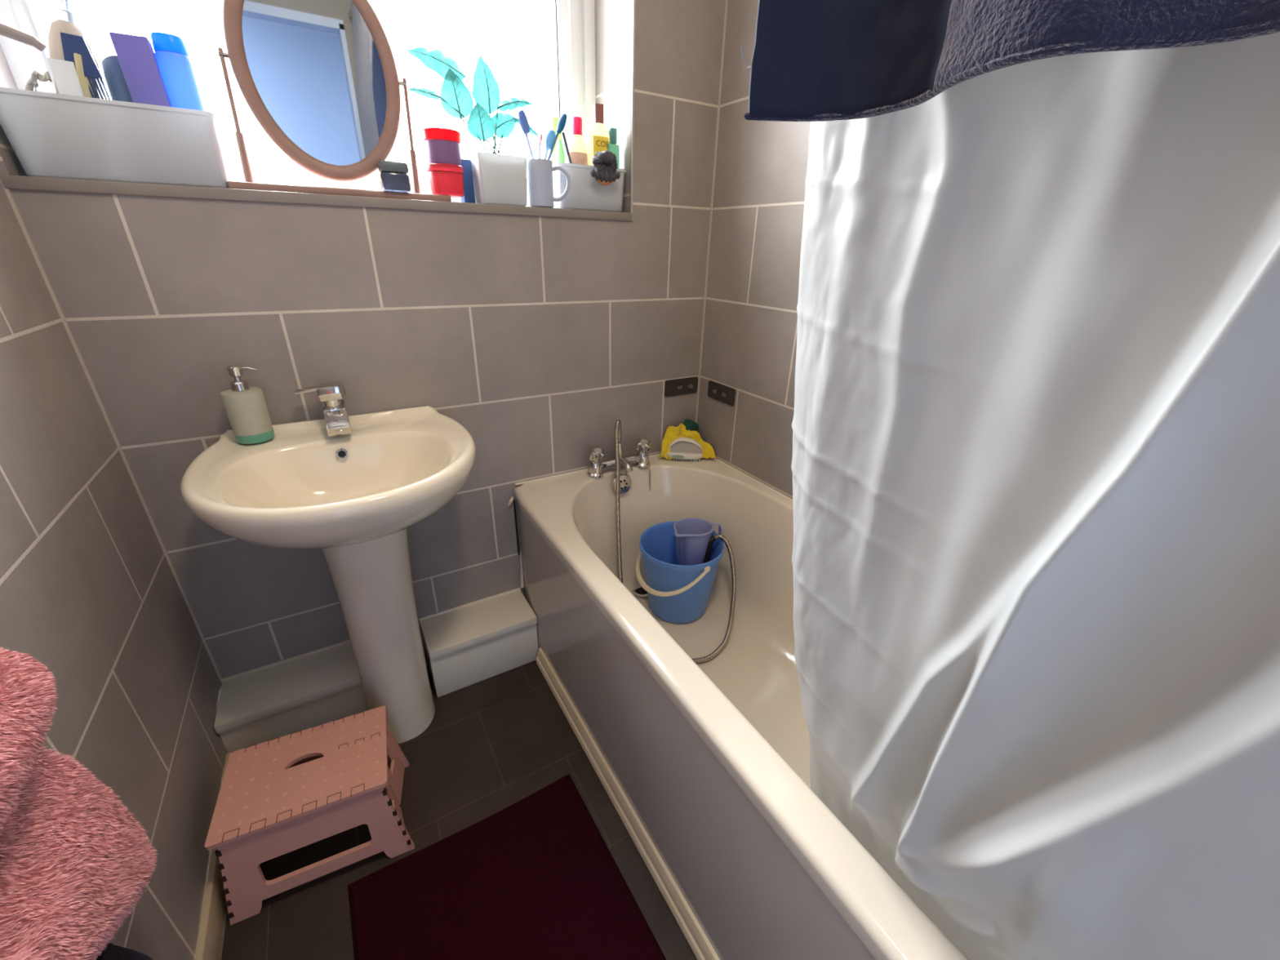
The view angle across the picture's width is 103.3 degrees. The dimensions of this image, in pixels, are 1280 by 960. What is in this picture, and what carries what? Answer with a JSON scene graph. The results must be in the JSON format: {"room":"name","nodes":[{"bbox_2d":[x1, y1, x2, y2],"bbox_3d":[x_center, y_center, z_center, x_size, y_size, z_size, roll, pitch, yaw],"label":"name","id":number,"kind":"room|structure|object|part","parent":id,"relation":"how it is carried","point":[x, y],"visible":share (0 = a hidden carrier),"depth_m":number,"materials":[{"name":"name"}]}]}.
{"room":"bathroom","nodes":[
{"label":"bathroom","id":0,"kind":"room"},
{"bbox_2d":[0,180,227,959],"bbox_3d":[-0.547,-0.029,0.118,0.001,2.350,1.950,-13,28,-28],"label":"wall","id":1,"kind":"structure","parent":0,"point":[89,588],"depth_m":0.83,"materials":[{"name":"beige tile"}]},
{"bbox_2d":[0,646,158,959],"bbox_3d":[-0.540,0.411,0.408,0.102,0.413,0.499,-13,28,-28],"label":"towel","id":2,"kind":"object","parent":1,"relation":"hanging from","point":[74,864],"visible":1,"depth_m":0.49,"materials":[{"name":"pink fabric"}]},
{"bbox_2d":[194,751,231,959],"bbox_3d":[-0.529,1.023,0.540,0.013,0.088,1.785,-13,28,-28],"label":"baseboard","id":3,"kind":"structure","parent":1,"relation":"attached to","point":[210,943],"depth_m":0.94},
{"bbox_2d":[0,0,725,678],"bbox_3d":[-0.473,-0.575,1.302,1.463,2.350,0.215,-13,28,-28],"label":"wall","id":4,"kind":"structure","parent":0,"point":[535,335],"depth_m":1.25,"materials":[{"name":"beige tile"}]},
{"bbox_2d":[0,177,222,684],"bbox_3d":[-1.055,0.091,1.095,0.004,1.290,0.004,-13,28,-28],"label":"trim","id":5,"kind":"structure","parent":4,"relation":"attached to","point":[9,195],"depth_m":0.99,"materials":[{"name":"plastic"}]},
{"bbox_2d":[213,639,367,752],"bbox_3d":[-0.898,0.590,1.339,0.304,0.185,0.158,-13,28,-28],"label":"pipe boxing","id":6,"kind":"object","parent":4,"relation":"attached to","point":[322,686],"depth_m":1.28,"materials":[{"name":"white paint"}]},
{"bbox_2d":[0,0,595,206],"bbox_3d":[-0.642,-1.079,1.117,1.172,0.828,0.074,-13,28,-28],"label":"window","id":7,"kind":"structure","parent":4,"relation":"in","point":[572,22],"depth_m":1.24,"materials":[{"name":"white plastic"}]},
{"bbox_2d":[0,22,45,51],"bbox_3d":[-1.002,-0.714,0.809,0.068,0.037,0.020,-19,32,-38],"label":"handle","id":8,"kind":"object","parent":7,"relation":"attached to","point":[6,30],"visible":1,"depth_m":0.81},
{"bbox_2d":[0,174,631,221],"bbox_3d":[-0.587,-0.644,1.190,1.186,0.020,0.221,-13,28,-28],"label":"windowsill","id":9,"kind":"structure","parent":4,"relation":"attached to","point":[11,182],"depth_m":1.00,"materials":[{"name":"grey tile"}]},
{"bbox_2d":[0,87,233,188],"bbox_3d":[-0.948,-0.617,0.943,0.296,0.121,0.173,-13,28,-28],"label":"storage basket","id":10,"kind":"object","parent":9,"relation":"on","point":[51,135],"visible":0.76,"depth_m":0.88,"materials":[{"name":"white plastic"}]},
{"bbox_2d":[25,70,52,91],"bbox_3d":[-1.020,-0.614,0.867,0.062,0.143,0.041,-13,28,-28],"label":"figurine","id":11,"kind":"object","parent":10,"relation":"in","point":[33,83],"visible":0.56,"depth_m":0.84,"materials":[{"name":"white ceramic"}]},
{"bbox_2d":[47,57,84,97],"bbox_3d":[-0.961,-0.617,0.867,0.029,0.166,0.028,7,25,11],"label":"tube","id":12,"kind":"object","parent":10,"relation":"in","point":[64,74],"visible":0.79,"depth_m":0.84,"materials":[{"name":"white plastic"}]},
{"bbox_2d":[48,0,104,98],"bbox_3d":[-0.979,-0.677,0.876,0.090,0.274,0.048,-13,28,-28],"label":"pump bottle","id":13,"kind":"object","parent":10,"relation":"in","point":[67,24],"visible":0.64,"depth_m":0.85,"materials":[{"name":"grey plastic"}]},
{"bbox_2d":[60,31,110,99],"bbox_3d":[-0.950,-0.672,0.879,0.048,0.158,0.008,-13,28,-28],"label":"comb","id":14,"kind":"object","parent":10,"relation":"in","point":[71,44],"visible":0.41,"depth_m":0.86,"materials":[{"name":"blue plastic"}]},
{"bbox_2d":[101,55,133,102],"bbox_3d":[-0.924,-0.661,0.933,0.056,0.192,0.042,-13,28,-28],"label":"bottle","id":15,"kind":"object","parent":10,"relation":"in","point":[117,87],"visible":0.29,"depth_m":0.90,"materials":[{"name":"plastic"}]},
{"bbox_2d":[108,31,171,106],"bbox_3d":[-0.886,-0.672,0.927,0.056,0.219,0.032,-13,28,-28],"label":"carton","id":16,"kind":"object","parent":10,"relation":"in","point":[135,55],"visible":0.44,"depth_m":0.89,"materials":[{"name":"purple cardboard"}]},
{"bbox_2d":[150,31,206,111],"bbox_3d":[-0.854,-0.694,0.960,0.055,0.232,0.044,-13,28,-28],"label":"shampoo bottle","id":17,"kind":"object","parent":10,"relation":"in","point":[175,63],"visible":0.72,"depth_m":0.92,"materials":[{"name":"blue plastic"}]},
{"bbox_2d":[217,0,451,201],"bbox_3d":[-0.633,-0.805,1.023,0.415,0.409,0.093,-13,28,-28],"label":"vanity mirror","id":18,"kind":"object","parent":9,"relation":"on","point":[320,78],"visible":0.98,"depth_m":1.01,"materials":[{"name":"brown wood"}]},
{"bbox_3d":[-0.777,-0.692,0.971,0.018,0.218,0.013,-13,28,-28],"label":"post","id":19,"kind":"part","parent":18,"relation":"part of","materials":[{"name":"brown wood"}]},
{"bbox_3d":[-0.508,-0.753,1.119,0.017,0.218,0.013,-13,28,-28],"label":"post","id":20,"kind":"part","parent":18,"relation":"part of","materials":[{"name":"brown wood"}]},
{"bbox_2d":[377,160,410,192],"bbox_3d":[-0.538,-0.664,1.110,0.057,0.056,0.050,-13,28,-28],"label":"jar","id":21,"kind":"object","parent":9,"relation":"on","point":[393,176],"visible":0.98,"depth_m":1.09,"materials":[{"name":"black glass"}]},
{"bbox_3d":[-0.538,-0.680,1.103,0.056,0.021,0.050,-13,28,-28],"label":"jar lid","id":22,"kind":"part","parent":21,"relation":"part of","materials":[{"name":"grey plastic"}]},
{"bbox_2d":[426,163,464,197],"bbox_3d":[-0.450,-0.696,1.179,0.079,0.062,0.079,-13,28,-28],"label":"plastic jar","id":23,"kind":"object","parent":9,"relation":"on","point":[445,179],"visible":0.94,"depth_m":1.15,"materials":[{"name":"red plastic"}]},
{"bbox_2d":[421,127,461,165],"bbox_3d":[-0.448,-0.755,1.153,0.083,0.066,0.083,-13,28,-28],"label":"plastic jar","id":24,"kind":"object","parent":23,"relation":"on","point":[442,145],"visible":0.9,"depth_m":1.13,"materials":[{"name":"purple plastic"}]},
{"bbox_3d":[-0.448,-0.775,1.143,0.083,0.022,0.083,-13,28,-28],"label":"jar lid","id":25,"kind":"part","parent":24,"relation":"part of","materials":[{"name":"red plastic"}]},
{"bbox_3d":[-0.450,-0.718,1.169,0.079,0.014,0.079,-13,28,-28],"label":"jar lid","id":26,"kind":"part","parent":23,"relation":"part of","materials":[{"name":"red plastic"}]},
{"bbox_2d":[460,159,475,203],"bbox_3d":[-0.422,-0.722,1.231,0.026,0.094,0.038,-13,28,-28],"label":"carton","id":27,"kind":"object","parent":9,"relation":"on","point":[468,188],"visible":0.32,"depth_m":1.22,"materials":[{"name":"blue cardboard"}]},
{"bbox_2d":[405,46,538,206],"bbox_3d":[-0.371,-0.826,1.200,0.304,0.312,0.125,-13,28,-28],"label":"potted plant","id":28,"kind":"object","parent":9,"relation":"on","point":[499,179],"visible":0.94,"depth_m":1.19,"materials":[{"name":"green plant"}]},
{"bbox_3d":[-0.409,-0.830,1.207,0.108,0.126,0.011,-4,25,-11],"label":"stem","id":29,"kind":"part","parent":28,"relation":"part of","materials":[{"name":"green plant"}]},
{"bbox_3d":[-0.389,-0.817,1.222,0.072,0.089,0.010,-1,25,-5],"label":"stem","id":30,"kind":"part","parent":28,"relation":"part of","materials":[{"name":"green plant"}]},
{"bbox_3d":[-0.378,-0.861,1.215,0.054,0.175,0.048,-13,28,-28],"label":"stem","id":31,"kind":"part","parent":28,"relation":"part of","materials":[{"name":"green plant"}]},
{"bbox_3d":[-0.364,-0.800,1.234,0.027,0.049,0.009,-1,25,-6],"label":"stem","id":32,"kind":"part","parent":28,"relation":"part of","materials":[{"name":"green plant"}]},
{"bbox_3d":[-0.352,-0.830,1.234,0.016,0.105,0.028,-13,28,-28],"label":"stem","id":33,"kind":"part","parent":28,"relation":"part of","materials":[{"name":"green plant"}]},
{"bbox_3d":[-0.353,-0.838,1.233,0.005,0.120,0.047,8,26,13],"label":"stem","id":34,"kind":"part","parent":28,"relation":"part of","materials":[{"name":"green plant"}]},
{"bbox_3d":[-0.352,-0.737,1.254,0.118,0.104,0.123,-13,28,-28],"label":"pot","id":35,"kind":"part","parent":28,"relation":"part of","materials":[{"name":"white ceramic"}]},
{"bbox_3d":[-0.334,-0.836,1.246,0.009,0.106,0.065,18,29,31],"label":"stem","id":36,"kind":"part","parent":28,"relation":"part of","materials":[{"name":"green plant"}]},
{"bbox_2d":[526,158,570,208],"bbox_3d":[-0.232,-0.741,1.273,0.098,0.103,0.069,-13,28,-28],"label":"mug","id":37,"kind":"object","parent":9,"relation":"on","point":[540,171],"visible":0.98,"depth_m":1.25,"materials":[{"name":"white ceramic"}]},
{"bbox_2d":[518,110,533,158],"bbox_3d":[-0.262,-0.787,1.239,0.057,0.192,0.018,-1,25,-5],"label":"toothbrush","id":38,"kind":"object","parent":37,"relation":"in","point":[523,121],"visible":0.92,"depth_m":1.21,"materials":[{"name":"blue plastic"}]},
{"bbox_3d":[-0.262,-0.786,1.240,0.057,0.190,0.008,3,25,4],"label":"brush handle","id":39,"kind":"part","parent":38,"relation":"part of","materials":[{"name":"blue plastic"}]},
{"bbox_2d":[537,133,542,158],"bbox_3d":[-0.248,-0.775,1.263,0.013,0.151,0.036,6,25,11],"label":"toothbrush","id":40,"kind":"object","parent":37,"relation":"in","point":[540,134],"visible":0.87,"depth_m":1.25,"materials":[{"name":"plastic"}]},
{"bbox_3d":[-0.251,-0.775,1.264,0.008,0.149,0.036,6,25,11],"label":"brush handle","id":41,"kind":"part","parent":40,"relation":"part of","materials":[{"name":"white plastic"}]},
{"bbox_2d":[543,129,555,159],"bbox_3d":[-0.240,-0.784,1.269,0.070,0.163,0.017,-20,32,-38],"label":"toothbrush","id":42,"kind":"object","parent":37,"relation":"in","point":[550,135],"visible":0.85,"depth_m":1.25,"materials":[{"name":"blue plastic"}]},
{"bbox_3d":[-0.244,-0.784,1.272,0.067,0.160,0.008,-20,33,-39],"label":"brush handle","id":43,"kind":"part","parent":42,"relation":"part of","materials":[{"name":"blue plastic"}]},
{"bbox_2d":[546,113,566,159],"bbox_3d":[-0.224,-0.797,1.256,0.111,0.199,0.017,-21,33,-40],"label":"toothbrush","id":44,"kind":"object","parent":37,"relation":"in","point":[562,122],"visible":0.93,"depth_m":1.25,"materials":[{"name":"blue plastic"}]},
{"bbox_3d":[-0.227,-0.797,1.259,0.008,0.196,0.110,24,33,39],"label":"brush handle","id":45,"kind":"part","parent":44,"relation":"part of","materials":[{"name":"plastic"}]},
{"bbox_3d":[-0.198,-0.742,1.268,0.047,0.078,0.009,0,25,-3],"label":"handle","id":46,"kind":"part","parent":37,"relation":"part of","materials":[{"name":"white ceramic"}]},
{"bbox_2d":[552,162,626,212],"bbox_3d":[-0.155,-0.788,1.378,0.194,0.101,0.148,-13,28,-28],"label":"storage basket","id":47,"kind":"object","parent":9,"relation":"on","point":[585,193],"visible":0.52,"depth_m":1.32,"materials":[{"name":"white plastic"}]},
{"bbox_2d":[550,116,562,164],"bbox_3d":[-0.220,-0.841,1.347,0.032,0.203,0.032,-13,28,-28],"label":"bottle","id":48,"kind":"object","parent":47,"relation":"in","point":[554,120],"visible":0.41,"depth_m":1.31,"materials":[{"name":"yellow plastic"}]},
{"bbox_2d":[555,139,565,163],"bbox_3d":[-0.205,-0.797,1.318,0.027,0.148,0.027,-13,28,-28],"label":"clear bottle","id":49,"kind":"object","parent":47,"relation":"in","point":[560,155],"visible":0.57,"depth_m":1.29,"materials":[{"name":"plastic"}]},
{"bbox_2d":[561,132,572,163],"bbox_3d":[-0.178,-0.792,1.293,0.040,0.158,0.007,-13,28,-28],"label":"pencil","id":50,"kind":"object","parent":47,"relation":"in","point":[562,133],"visible":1,"depth_m":1.27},
{"bbox_2d":[568,116,587,164],"bbox_3d":[-0.164,-0.832,1.333,0.052,0.201,0.040,-13,28,-28],"label":"lotion bottle","id":51,"kind":"object","parent":47,"relation":"in","point":[577,148],"visible":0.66,"depth_m":1.30,"materials":[{"name":"yellow plastic"}]},
{"bbox_2d":[586,102,609,165],"bbox_3d":[-0.109,-0.854,1.343,0.062,0.234,0.045,-13,28,-28],"label":"bottle","id":52,"kind":"object","parent":47,"relation":"in","point":[597,135],"visible":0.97,"depth_m":1.31,"materials":[{"name":"yellow plastic"}]},
{"bbox_2d":[590,150,620,185],"bbox_3d":[-0.092,-0.801,1.301,0.080,0.078,0.039,-13,28,-28],"label":"scrunchie","id":53,"kind":"object","parent":47,"relation":"hanging from","point":[605,162],"visible":1,"depth_m":1.29,"materials":[{"name":"fabric"}]},
{"bbox_2d":[607,127,619,168],"bbox_3d":[-0.076,-0.835,1.362,0.036,0.186,0.025,-13,28,-28],"label":"bottle","id":54,"kind":"object","parent":47,"relation":"in","point":[614,148],"visible":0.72,"depth_m":1.33,"materials":[{"name":"green plastic"}]},
{"bbox_2d":[418,587,538,697],"bbox_3d":[-0.489,0.496,1.564,0.312,0.185,0.158,-13,28,-28],"label":"pipe boxing","id":55,"kind":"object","parent":4,"relation":"attached to","point":[465,645],"depth_m":1.51,"materials":[{"name":"white paint"}]},
{"bbox_3d":[-0.487,0.430,1.533,0.312,0.028,0.157,-13,28,-28],"label":"boxing lid","id":56,"kind":"part","parent":55,"relation":"part of","materials":[{"name":"white paint"}]},
{"bbox_2d":[507,497,513,506],"bbox_3d":[-0.388,0.067,1.518,0.018,0.034,0.012,-4,25,-12],"label":"trim","id":57,"kind":"structure","parent":4,"relation":"attached to","point":[510,501],"depth_m":1.51,"materials":[{"name":"white plastic"}]},
{"bbox_2d":[513,500,519,555],"bbox_3d":[-0.382,0.150,1.569,0.006,0.195,0.003,-13,28,-28],"label":"trim","id":58,"kind":"structure","parent":4,"relation":"attached to","point":[514,504],"depth_m":1.57,"materials":[{"name":"white plastic"}]},
{"bbox_2d":[520,551,524,587],"bbox_3d":[-0.383,0.290,1.631,0.012,0.132,0.012,-2,25,-8],"label":"trim","id":59,"kind":"structure","parent":4,"relation":"attached to","point":[521,561],"depth_m":1.64,"materials":[{"name":"white plastic"}]},
{"bbox_2d":[515,453,660,485],"bbox_3d":[-0.088,-0.051,1.666,0.661,0.008,0.008,-13,28,-28],"label":"trim","id":60,"kind":"structure","parent":4,"relation":"attached to","point":[657,455],"depth_m":1.57,"materials":[{"name":"white plastic"}]},
{"bbox_2d":[629,0,635,221],"bbox_3d":[-0.012,-1.202,1.167,0.006,1.078,0.008,-13,28,-28],"label":"trim","id":61,"kind":"structure","parent":4,"relation":"attached to","point":[633,6],"depth_m":1.28,"materials":[{"name":"plastic"}]},
{"bbox_2d":[664,376,697,396],"bbox_3d":[0.138,-0.312,1.691,0.132,0.055,0.004,-13,28,-28],"label":"wall plate","id":62,"kind":"object","parent":4,"relation":"attached to","point":[682,386],"visible":1,"depth_m":1.69,"materials":[{"name":"black plastic"}]},
{"bbox_2d":[695,0,728,422],"bbox_3d":[0.216,-0.932,1.444,0.004,1.790,0.004,-13,28,-28],"label":"trim","id":63,"kind":"structure","parent":4,"relation":"attached to","point":[726,1],"depth_m":1.49,"materials":[{"name":"plastic"}]},
{"bbox_2d":[221,660,697,959],"bbox_3d":[0.054,0.893,0.957,1.463,0.001,1.950,-13,28,-28],"label":"floor","id":64,"kind":"structure","parent":0,"point":[489,744],"depth_m":1.21,"materials":[{"name":"tile"}]},
{"bbox_2d":[95,942,152,959],"bbox_3d":[-0.565,0.807,0.584,0.046,0.438,0.363,-13,28,-28],"label":"garment","id":65,"kind":"object","parent":64,"relation":"on","point":[113,952],"visible":0.72,"depth_m":0.63,"materials":[{"name":"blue fabric"}]},
{"bbox_2d":[204,706,414,924],"bbox_3d":[-0.688,0.691,1.088,0.330,0.222,0.222,-10,27,-23],"label":"step stool","id":66,"kind":"object","parent":64,"relation":"on","point":[277,797],"visible":1,"depth_m":1.02,"materials":[{"name":"pink plastic"}]},
{"bbox_3d":[-0.646,0.734,1.011,0.330,0.211,0.026,-10,27,-23],"label":"leg panel","id":67,"kind":"part","parent":66,"relation":"part of","materials":[{"name":"pink plastic"}]},
{"bbox_3d":[-0.730,0.658,1.171,0.330,0.211,0.026,-10,27,-23],"label":"leg panel","id":68,"kind":"part","parent":66,"relation":"part of","materials":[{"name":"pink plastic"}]},
{"bbox_2d":[180,405,475,743],"bbox_3d":[-0.607,0.314,1.188,0.520,0.828,0.483,-13,28,-28],"label":"basin","id":69,"kind":"object","parent":64,"relation":"on","point":[354,498],"visible":0.98,"depth_m":1.10,"materials":[{"name":"beige ceramic"}]},
{"bbox_2d":[220,364,274,444],"bbox_3d":[-0.827,-0.160,1.061,0.072,0.158,0.072,23,32,38],"label":"soap dispenser","id":70,"kind":"object","parent":69,"relation":"on","point":[246,408],"visible":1,"depth_m":1.04,"materials":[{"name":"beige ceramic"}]},
{"bbox_2d":[220,386,272,435],"bbox_3d":[-0.828,-0.144,1.068,0.072,0.092,0.072,-13,28,-28],"label":"bottle","id":71,"kind":"object","parent":70,"relation":"on","point":[246,408],"depth_m":1.05,"materials":[{"name":"beige ceramic"}]},
{"bbox_2d":[234,428,274,444],"bbox_3d":[-0.829,-0.097,1.090,0.069,0.020,0.069,-13,28,-28],"label":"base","id":72,"kind":"object","parent":70,"relation":"attached to","point":[253,436],"depth_m":1.06,"materials":[{"name":"green plastic"}]},
{"bbox_2d":[294,381,351,436],"bbox_3d":[-0.694,-0.150,1.114,0.096,0.108,0.105,-13,28,-28],"label":"mixer tap","id":73,"kind":"object","parent":69,"relation":"on","point":[331,395],"visible":1,"depth_m":1.11,"materials":[{"name":"silver metal"}]},
{"bbox_3d":[-0.722,-0.200,1.116,0.067,0.015,0.024,-7,26,-18],"label":"lever","id":74,"kind":"part","parent":73,"relation":"part of","materials":[{"name":"silver metal"}]},
{"bbox_3d":[-0.676,-0.141,1.128,0.046,0.060,0.102,-13,28,-28],"label":"spout","id":75,"kind":"part","parent":73,"relation":"part of","materials":[{"name":"silver metal"}]},
{"bbox_3d":[-0.600,0.035,1.059,0.520,0.213,0.483,-13,28,-28],"label":"bowl","id":76,"kind":"part","parent":69,"relation":"part of","materials":[{"name":"beige ceramic"}]},
{"bbox_2d":[347,773,666,959],"bbox_3d":[-0.205,0.911,0.891,0.508,0.011,0.723,-13,28,-28],"label":"bath mat","id":77,"kind":"object","parent":64,"relation":"on","point":[535,878],"visible":1,"depth_m":1.02,"materials":[{"name":"red fabric"}]},
{"bbox_2d":[513,455,968,959],"bbox_3d":[0.337,0.512,1.109,0.680,0.537,1.718,-13,28,-28],"label":"bathtub","id":78,"kind":"object","parent":64,"relation":"on","point":[711,757],"visible":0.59,"depth_m":1.02,"materials":[{"name":"plastic"}]},
{"bbox_2d":[586,438,651,478],"bbox_3d":[-0.053,-0.066,1.593,0.224,0.092,0.101,-13,28,-28],"label":"mixer tap","id":79,"kind":"object","parent":78,"relation":"on","point":[597,463],"visible":0.94,"depth_m":1.59,"materials":[{"name":"silver metal"}]},
{"bbox_3d":[-0.133,-0.075,1.556,0.052,0.047,0.051,-13,28,-28],"label":"handle","id":80,"kind":"part","parent":79,"relation":"part of","materials":[{"name":"silver metal"}]},
{"bbox_3d":[0.011,-0.108,1.636,0.052,0.047,0.052,-13,28,-28],"label":"handle","id":81,"kind":"part","parent":79,"relation":"part of","materials":[{"name":"silver metal"}]},
{"bbox_2d":[613,419,736,663],"bbox_3d":[0.060,0.169,1.467,0.468,0.569,0.317,14,27,24],"label":"shower hose","id":82,"kind":"object","parent":79,"relation":"attached to","point":[617,435],"visible":0.77,"depth_m":1.55,"materials":[{"name":"metal"}]},
{"bbox_3d":[-0.056,0.013,1.609,0.069,0.069,0.017,-13,28,-28],"label":"overflow plate","id":83,"kind":"part","parent":78,"relation":"part of","materials":[{"name":"silver metal"}]},
{"bbox_2d":[536,647,719,959],"bbox_3d":[0.073,0.839,1.001,0.018,0.060,1.538,-13,28,-28],"label":"trim","id":84,"kind":"structure","parent":78,"relation":"attached to","point":[698,941],"depth_m":1.12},
{"bbox_2d":[647,464,650,490],"bbox_3d":[0.028,0.013,1.673,0.004,0.135,0.029,-13,28,-28],"label":"chain","id":85,"kind":"object","parent":78,"relation":"hanging from","point":[647,464],"visible":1,"depth_m":1.66,"materials":[{"name":"metal"}]},
{"bbox_2d":[635,520,724,623],"bbox_3d":[0.122,0.295,1.583,0.262,0.238,0.272,-13,28,-28],"label":"bucket","id":86,"kind":"object","parent":78,"relation":"in","point":[677,593],"visible":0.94,"depth_m":1.52,"materials":[{"name":"blue plastic"}]},
{"bbox_3d":[0.069,0.265,1.533,0.135,0.106,0.272,-13,28,-28],"label":"handle","id":87,"kind":"part","parent":86,"relation":"part of","materials":[{"name":"beige plastic"}]},
{"bbox_2d":[673,517,722,565],"bbox_3d":[0.180,0.207,1.587,0.157,0.154,0.126,1,25,-1],"label":"measuring jug","id":88,"kind":"object","parent":86,"relation":"in","point":[692,535],"visible":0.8,"depth_m":1.55,"materials":[{"name":"purple plastic"}]},
{"bbox_3d":[0.236,0.186,1.600,0.044,0.107,0.025,-7,26,-18],"label":"jug handle","id":89,"kind":"part","parent":88,"relation":"part of","materials":[{"name":"purple plastic"}]},
{"bbox_2d":[702,535,716,563],"bbox_3d":[0.191,0.270,1.571,0.087,0.211,0.039,-13,28,-28],"label":"handset","id":90,"kind":"object","parent":86,"relation":"in","point":[708,551],"visible":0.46,"depth_m":1.54,"materials":[{"name":"black plastic"}]},
{"bbox_2d":[666,436,702,462],"bbox_3d":[0.150,-0.104,1.706,0.124,0.072,0.056,2,25,1],"label":"brush","id":91,"kind":"object","parent":78,"relation":"on","point":[682,447],"visible":1,"depth_m":1.70,"materials":[{"name":"white plastic"}]},
{"bbox_2d":[657,423,715,459],"bbox_3d":[0.160,-0.130,1.715,0.195,0.108,0.075,2,25,0],"label":"cleaning cloth","id":92,"kind":"object","parent":78,"relation":"on","point":[673,433],"visible":0.59,"depth_m":1.71,"materials":[{"name":"yellow fabric"}]},
{"bbox_2d":[683,418,698,431],"bbox_3d":[0.174,-0.185,1.750,0.057,0.052,0.032,-13,28,-28],"label":"sponge","id":93,"kind":"object","parent":92,"relation":"on","point":[690,424],"visible":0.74,"depth_m":1.73,"materials":[{"name":"green"}]},
{"bbox_2d":[697,0,810,499],"bbox_3d":[0.709,-0.317,0.810,0.001,2.350,1.950,-13,28,-28],"label":"wall","id":94,"kind":"structure","parent":0,"point":[749,348],"depth_m":1.41,"materials":[{"name":"beige tile"}]},
{"bbox_2d":[707,380,735,405],"bbox_3d":[0.261,-0.281,1.633,0.004,0.055,0.132,-13,28,-28],"label":"wall plate","id":95,"kind":"object","parent":94,"relation":"attached to","point":[723,393],"visible":1,"depth_m":1.63,"materials":[{"name":"black plastic"}]},
{"bbox_2d":[712,457,792,502],"bbox_3d":[0.630,0.199,1.164,0.008,0.008,1.697,-13,28,-28],"label":"trim","id":96,"kind":"structure","parent":94,"relation":"attached to","point":[716,459],"depth_m":1.57,"materials":[{"name":"white plastic"}]},
{"bbox_3d":[0.580,0.214,-0.344,1.523,2.350,0.100,-13,28,-28],"label":"wall","id":97,"kind":"structure","parent":0,"visible":0},
{"bbox_3d":[0.160,-0.957,0.139,0.025,0.025,1.945,-13,28,-28],"label":"rail","id":98,"kind":"object","parent":97,"relation":"attached to","visible":0},
{"bbox_2d":[741,0,1279,121],"bbox_3d":[0.322,-0.486,-0.030,0.100,0.742,0.772,-13,28,-28],"label":"towel","id":99,"kind":"object","parent":98,"relation":"hanging from","point":[813,60],"visible":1,"depth_m":0.33,"materials":[{"name":"blue fabric"}]},
{"bbox_2d":[791,31,1279,959],"bbox_3d":[0.358,-0.089,0.286,0.170,1.640,0.829,-13,28,-28],"label":"shower curtain","id":100,"kind":"object","parent":98,"relation":"hanging from","point":[1035,465],"visible":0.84,"depth_m":0.35,"materials":[{"name":"white fabric"}]}
]}

